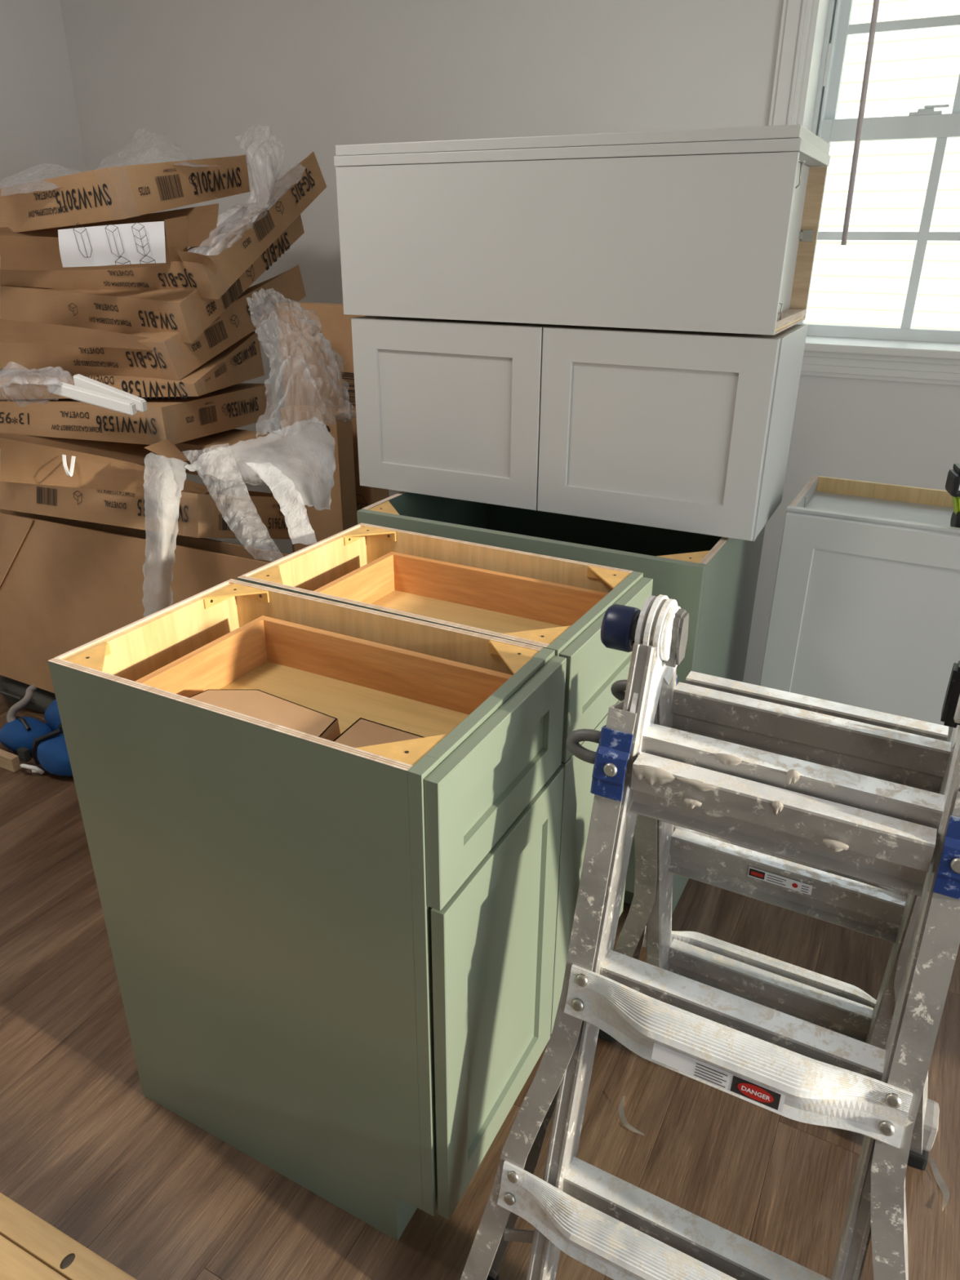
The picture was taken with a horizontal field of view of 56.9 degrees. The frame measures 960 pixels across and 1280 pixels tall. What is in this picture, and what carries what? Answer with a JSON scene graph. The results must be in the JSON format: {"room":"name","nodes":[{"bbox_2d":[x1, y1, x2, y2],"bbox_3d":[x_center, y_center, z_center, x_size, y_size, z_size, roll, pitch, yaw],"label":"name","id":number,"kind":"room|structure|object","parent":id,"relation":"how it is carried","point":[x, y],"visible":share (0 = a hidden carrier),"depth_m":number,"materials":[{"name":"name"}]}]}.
{"room":"kitchen under renovation","nodes":[
{"label":"kitchen under renovation","id":0,"kind":"room"},
{"bbox_2d":[0,0,86,469],"bbox_3d":[-2.860,-0.552,1.667,0.150,2.440,5.200,13,27,25],"label":"wall","id":1,"kind":"structure","parent":0,"point":[39,122],"depth_m":3.30,"materials":[{"name":"white paint"}]},
{"bbox_2d":[0,675,959,1279],"bbox_3d":[-0.652,1.222,0.799,5.590,0.050,6.230,13,27,25],"label":"floor","id":2,"kind":"structure","parent":0,"point":[156,1195],"depth_m":1.52,"materials":[{"name":"brown wood"}]},
{"bbox_2d":[0,749,21,772],"bbox_3d":[-1.427,0.342,2.607,0.190,0.045,0.024,13,27,25],"label":"wood offcut","id":3,"kind":"object","parent":2,"relation":"on","point":[8,761],"visible":0.98,"depth_m":2.57,"materials":[{"name":"brown wood"}]},
{"bbox_2d":[0,715,52,753],"bbox_3d":[-1.368,0.281,2.670,0.164,0.102,0.123,13,27,25],"label":"knee pad","id":4,"kind":"object","parent":2,"relation":"on","point":[22,731],"visible":0.73,"depth_m":2.63,"materials":[{"name":"blue fabric"}]},
{"bbox_2d":[6,684,36,722],"bbox_3d":[-1.390,0.204,2.692,0.060,0.126,0.098,13,27,25],"label":"hose","id":5,"kind":"object","parent":4,"relation":"on","point":[11,716],"visible":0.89,"depth_m":2.67,"materials":[{"name":"grey rubber"}]},
{"bbox_2d":[0,676,55,712],"bbox_3d":[-1.437,0.168,2.931,0.380,0.091,0.216,13,27,25],"label":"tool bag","id":6,"kind":"object","parent":2,"relation":"on","point":[14,691],"visible":0.38,"depth_m":2.85,"materials":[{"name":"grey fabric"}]},
{"bbox_2d":[19,764,44,773],"bbox_3d":[-1.294,0.370,2.551,0.079,0.041,0.034,2,25,4],"label":"scrap","id":7,"kind":"object","parent":2,"relation":"on","point":[34,769],"visible":1,"depth_m":2.54,"materials":[{"name":"white plastic"}]},
{"bbox_2d":[0,1235,67,1279],"bbox_3d":[-0.939,0.919,1.353,1.450,0.038,0.186,12,27,24],"label":"board","id":8,"kind":"object","parent":2,"relation":"on","point":[15,1264],"visible":1,"depth_m":1.30,"materials":[{"name":"brown wood"}]},
{"bbox_2d":[17,728,72,776],"bbox_3d":[-1.212,0.321,2.564,0.218,0.121,0.127,13,27,25],"label":"knee pad","id":9,"kind":"object","parent":2,"relation":"on","point":[51,753],"visible":0.72,"depth_m":2.52,"materials":[{"name":"blue fabric"}]},
{"bbox_2d":[44,698,63,733],"bbox_3d":[-1.211,0.261,2.666,0.271,0.154,0.102,13,27,25],"label":"tool pouch","id":10,"kind":"object","parent":2,"relation":"on","point":[51,716],"visible":0.14,"depth_m":2.66,"materials":[{"name":"blue fabric"}]},
{"bbox_2d":[0,1192,136,1279],"bbox_3d":[-0.888,0.876,1.448,1.450,0.038,0.043,12,27,24],"label":"board","id":11,"kind":"object","parent":2,"relation":"on","point":[59,1251],"visible":1,"depth_m":1.33,"materials":[{"name":"brown wood"}]},
{"bbox_2d":[0,508,288,693],"bbox_3d":[-1.094,-0.059,2.585,1.770,0.604,0.082,13,27,25],"label":"carton","id":12,"kind":"object","parent":2,"relation":"on","point":[66,584],"visible":0.23,"depth_m":2.53,"materials":[{"name":"cardboard"}]},
{"bbox_2d":[0,432,289,538],"bbox_3d":[-0.969,-0.419,2.500,0.780,0.399,0.680,13,27,25],"label":"carton","id":13,"kind":"object","parent":12,"relation":"on","point":[105,485],"visible":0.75,"depth_m":2.32,"materials":[{"name":"cardboard"}]},
{"bbox_2d":[62,454,75,476],"bbox_3d":[-1.006,-0.429,2.172,0.030,0.038,0.081,-9,26,-20],"label":"strap","id":14,"kind":"object","parent":13,"relation":"attached to","point":[70,473],"visible":1,"depth_m":2.16,"materials":[{"name":"white plastic"}]},
{"bbox_2d":[0,382,275,444],"bbox_3d":[-1.045,-0.693,2.642,0.642,0.133,0.610,7,25,14],"label":"carton","id":15,"kind":"object","parent":13,"relation":"on","point":[178,420],"visible":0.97,"depth_m":2.39,"materials":[{"name":"cardboard"}]},
{"bbox_2d":[0,363,73,406],"bbox_3d":[-1.131,-0.619,2.156,0.276,0.099,0.136,3,25,6],"label":"plastic film","id":16,"kind":"object","parent":15,"relation":"on","point":[16,389],"visible":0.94,"depth_m":2.13,"materials":[{"name":"grey"}]},
{"bbox_2d":[46,379,137,415],"bbox_3d":[-0.941,-0.589,2.150,0.196,0.080,0.032,1,25,1],"label":"bar","id":17,"kind":"object","parent":15,"relation":"on","point":[58,388],"visible":0.99,"depth_m":2.14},
{"bbox_2d":[72,373,147,412],"bbox_3d":[-0.922,-0.616,2.210,0.164,0.088,0.032,1,25,2],"label":"bar","id":18,"kind":"object","parent":15,"relation":"on","point":[80,380],"visible":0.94,"depth_m":2.20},
{"bbox_2d":[0,330,264,401],"bbox_3d":[-1.032,-0.805,2.601,0.654,0.164,0.504,4,25,8],"label":"carton","id":19,"kind":"object","parent":15,"relation":"on","point":[242,362],"visible":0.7,"depth_m":2.43,"materials":[{"name":"cardboard"}]},
{"bbox_2d":[0,265,306,380],"bbox_3d":[-0.982,-0.971,2.682,0.655,0.298,0.671,10,26,20],"label":"carton","id":20,"kind":"object","parent":19,"relation":"on","point":[171,357],"visible":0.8,"depth_m":2.47,"materials":[{"name":"cardboard"}]},
{"bbox_2d":[0,214,304,350],"bbox_3d":[-1.035,-1.033,2.533,0.748,0.355,0.808,13,27,25],"label":"carton","id":21,"kind":"object","parent":20,"relation":"on","point":[28,315],"visible":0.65,"depth_m":2.40,"materials":[{"name":"cardboard"}]},
{"bbox_2d":[0,151,326,299],"bbox_3d":[-0.962,-1.161,2.514,0.844,0.426,0.794,11,26,21],"label":"carton","id":22,"kind":"object","parent":21,"relation":"on","point":[28,259],"visible":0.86,"depth_m":2.40,"materials":[{"name":"cardboard"}]},
{"bbox_2d":[57,221,165,266],"bbox_3d":[-0.890,-0.955,2.139,0.265,0.103,0.030,0,25,-1],"label":"instruction sheet","id":23,"kind":"object","parent":22,"relation":"attached to","point":[136,242],"visible":1,"depth_m":2.14,"materials":[{"name":"white paper"}]},
{"bbox_2d":[0,155,249,232],"bbox_3d":[-1.076,-1.285,2.570,0.660,0.228,0.543,13,27,25],"label":"carton","id":24,"kind":"object","parent":22,"relation":"on","point":[124,192],"visible":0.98,"depth_m":2.35,"materials":[{"name":"cardboard"}]},
{"bbox_2d":[4,164,82,191],"bbox_3d":[-1.142,-1.223,2.357,0.303,0.084,0.147,-2,25,-4],"label":"plastic film","id":25,"kind":"object","parent":24,"relation":"in","point":[32,183],"visible":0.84,"depth_m":2.34,"materials":[{"name":"grey"}]},
{"bbox_2d":[97,128,216,168],"bbox_3d":[-0.889,-1.350,2.434,0.355,0.116,0.210,-1,25,-2],"label":"plastic film","id":26,"kind":"object","parent":24,"relation":"on","point":[144,157],"visible":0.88,"depth_m":2.40,"materials":[{"name":"grey"}]},
{"bbox_2d":[198,164,303,255],"bbox_3d":[-0.599,-1.142,2.331,0.129,0.237,0.426,9,26,19],"label":"plastic film","id":27,"kind":"object","parent":22,"relation":"in","point":[286,183],"visible":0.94,"depth_m":2.31,"materials":[{"name":"grey"}]},
{"bbox_2d":[243,131,284,213],"bbox_3d":[-0.588,-1.235,2.321,0.185,0.212,0.108,13,27,25],"label":"plastic film","id":28,"kind":"object","parent":27,"relation":"on","point":[261,175],"visible":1,"depth_m":2.28,"materials":[{"name":"grey"}]},
{"bbox_2d":[137,428,273,477],"bbox_3d":[-0.963,-0.600,2.712,0.800,0.087,0.230,13,27,25],"label":"carton","id":29,"kind":"object","parent":13,"relation":"on","point":[193,450],"visible":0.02,"depth_m":2.54,"materials":[{"name":"cardboard"}]},
{"bbox_2d":[186,415,336,544],"bbox_3d":[-0.465,-0.389,2.057,0.471,0.186,0.411,13,27,25],"label":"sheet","id":30,"kind":"object","parent":13,"relation":"on","point":[304,451],"depth_m":2.07,"materials":[{"name":"grey plastic"}]},
{"bbox_2d":[142,453,189,617],"bbox_3d":[-0.740,-0.246,2.090,0.108,0.349,0.259,-2,25,-5],"label":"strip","id":31,"kind":"object","parent":30,"relation":"hanging from","point":[164,477],"visible":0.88,"depth_m":2.04,"materials":[{"name":"grey plastic"}]},
{"bbox_2d":[47,578,566,1240],"bbox_3d":[-0.241,0.423,1.441,0.640,0.876,0.372,13,27,25],"label":"base cabinet","id":32,"kind":"object","parent":2,"relation":"on","point":[334,962],"visible":1,"depth_m":1.27,"materials":[{"name":"green paint"}]},
{"bbox_2d":[188,689,340,741],"bbox_3d":[-0.312,0.120,1.255,0.258,0.043,0.110,13,27,25],"label":"cardboard box","id":33,"kind":"object","parent":32,"relation":"on","point":[257,704],"visible":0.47,"depth_m":1.25,"materials":[{"name":"brown cardboard"}]},
{"bbox_2d":[333,717,423,747],"bbox_3d":[-0.120,0.162,1.165,0.166,0.044,0.110,13,27,25],"label":"cardboard sheet","id":34,"kind":"object","parent":32,"relation":"on","point":[363,732],"visible":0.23,"depth_m":1.19,"materials":[{"name":"brown cardboard"}]},
{"bbox_2d":[280,404,357,552],"bbox_3d":[-0.446,-0.170,2.593,0.185,0.994,0.072,13,27,25],"label":"carton","id":35,"kind":"object","parent":2,"relation":"on","point":[326,523],"visible":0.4,"depth_m":2.41,"materials":[{"name":"cardboard"}]},
{"bbox_2d":[276,302,389,515],"bbox_3d":[-0.417,-0.347,2.676,0.295,1.249,0.082,13,27,25],"label":"carton","id":36,"kind":"object","parent":2,"relation":"on","point":[315,339],"visible":0.3,"depth_m":2.46,"materials":[{"name":"cardboard"}]},
{"bbox_2d":[236,523,653,1034],"bbox_3d":[-0.060,0.285,1.744,0.635,0.876,0.372,13,27,26],"label":"base cabinet","id":37,"kind":"object","parent":2,"relation":"on","point":[560,605],"visible":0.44,"depth_m":1.64,"materials":[{"name":"green paint"}]},
{"bbox_2d":[356,491,765,914],"bbox_3d":[0.207,0.081,2.195,0.762,0.876,0.605,12,27,25],"label":"base cabinet","id":38,"kind":"object","parent":2,"relation":"on","point":[713,579],"visible":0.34,"depth_m":1.93,"materials":[{"name":"green paint"}]},
{"bbox_2d":[351,315,808,541],"bbox_3d":[0.200,-0.510,1.974,0.914,0.382,0.344,12,27,24],"label":"upper cabinet","id":39,"kind":"object","parent":38,"relation":"on","point":[686,431],"visible":0.86,"depth_m":1.80,"materials":[{"name":"white paint"}]},
{"bbox_2d":[333,124,830,335],"bbox_3d":[0.198,-0.841,1.835,0.923,0.324,0.379,12,27,24],"label":"upper cabinet","id":40,"kind":"object","parent":39,"relation":"on","point":[709,229],"visible":1,"depth_m":1.66,"materials":[{"name":"white paint"}]},
{"bbox_2d":[618,1096,644,1135],"bbox_3d":[0.261,0.843,1.563,0.024,0.011,0.077,-7,26,-16],"label":"scuff","id":41,"kind":"object","parent":2,"relation":"on","point":[621,1113],"visible":1,"depth_m":1.56,"materials":[{"name":"grey"}]},
{"bbox_2d":[460,594,959,1279],"bbox_3d":[0.368,0.485,1.210,0.602,1.101,0.676,13,27,25],"label":"ladder","id":42,"kind":"object","parent":2,"relation":"on","point":[842,815],"visible":1,"depth_m":1.07,"materials":[{"name":"metal"}]},
{"bbox_2d":[760,475,959,746],"bbox_3d":[0.905,0.134,2.041,0.460,0.914,0.342,13,27,25],"label":"upper cabinet","id":43,"kind":"object","parent":2,"relation":"on","point":[865,611],"visible":0.42,"depth_m":1.83,"materials":[{"name":"white paint"}]},
{"bbox_2d":[945,462,959,528],"bbox_3d":[1.032,-0.264,1.724,0.232,0.139,0.067,6,25,12],"label":"cordless drill","id":44,"kind":"object","parent":43,"relation":"on","point":[952,485],"visible":0.91,"depth_m":1.73,"materials":[{"name":"black plastic"}]},
{"bbox_2d":[928,1156,949,1211],"bbox_3d":[0.759,0.896,1.456,0.019,0.007,0.093,5,25,11],"label":"peel","id":45,"kind":"object","parent":2,"relation":"on","point":[939,1180],"visible":1,"depth_m":1.46,"materials":[{"name":"grey plastic"}]},
{"bbox_2d":[59,0,959,685],"bbox_3d":[0.767,-1.014,2.718,5.490,2.440,0.220,13,27,25],"label":"wall","id":46,"kind":"structure","parent":0,"point":[214,76],"depth_m":2.79,"materials":[{"name":"white paint"}]},
{"bbox_2d":[768,0,812,125],"bbox_3d":[1.554,-1.303,2.130,1.625,1.160,0.261,13,27,25],"label":"trim","id":47,"kind":"structure","parent":46,"relation":"attached to","point":[796,14],"depth_m":2.31,"materials":[{"name":"white paint"}]},
{"bbox_2d":[796,0,959,343],"bbox_3d":[1.216,-1.342,2.321,0.700,1.110,0.240,13,27,25],"label":"window","id":48,"kind":"structure","parent":46,"relation":"in","point":[831,27],"depth_m":2.43,"materials":[{"name":"white paint"}]},
{"bbox_2d":[840,0,879,244],"bbox_3d":[0.958,-1.446,2.240,0.076,0.817,0.014,11,27,22],"label":"blind wand","id":49,"kind":"object","parent":48,"relation":"hanging from","point":[876,2],"visible":1,"depth_m":2.27,"materials":[{"name":"grey plastic"}]},
{"bbox_2d":[800,351,959,385],"bbox_3d":[1.494,-0.679,2.297,1.625,0.070,0.024,13,27,25],"label":"trim","id":50,"kind":"structure","parent":46,"relation":"attached to","point":[854,366],"depth_m":2.47,"materials":[{"name":"white paint"}]},
{"bbox_2d":[804,335,959,359],"bbox_3d":[1.538,-0.755,2.354,1.655,0.022,0.255,13,27,25],"label":"trim","id":51,"kind":"structure","parent":46,"relation":"attached to","point":[815,344],"depth_m":2.46,"materials":[{"name":"white paint"}]},
{"label":"outside","id":52,"kind":"structure","parent":0,"visible":0},
{"bbox_3d":[4.984,-0.625,7.886,20.000,0.080,11.600,13,27,25],"label":"ground","id":53,"kind":"structure","parent":52,"visible":0},
{"bbox_2d":[804,0,959,330],"bbox_3d":[3.603,-1.686,4.511,10.400,4.600,0.550,13,27,25],"label":"window panes","id":54,"kind":"structure","parent":53,"relation":"on","point":[857,282],"depth_m":4.88,"materials":[{"name":"white"}]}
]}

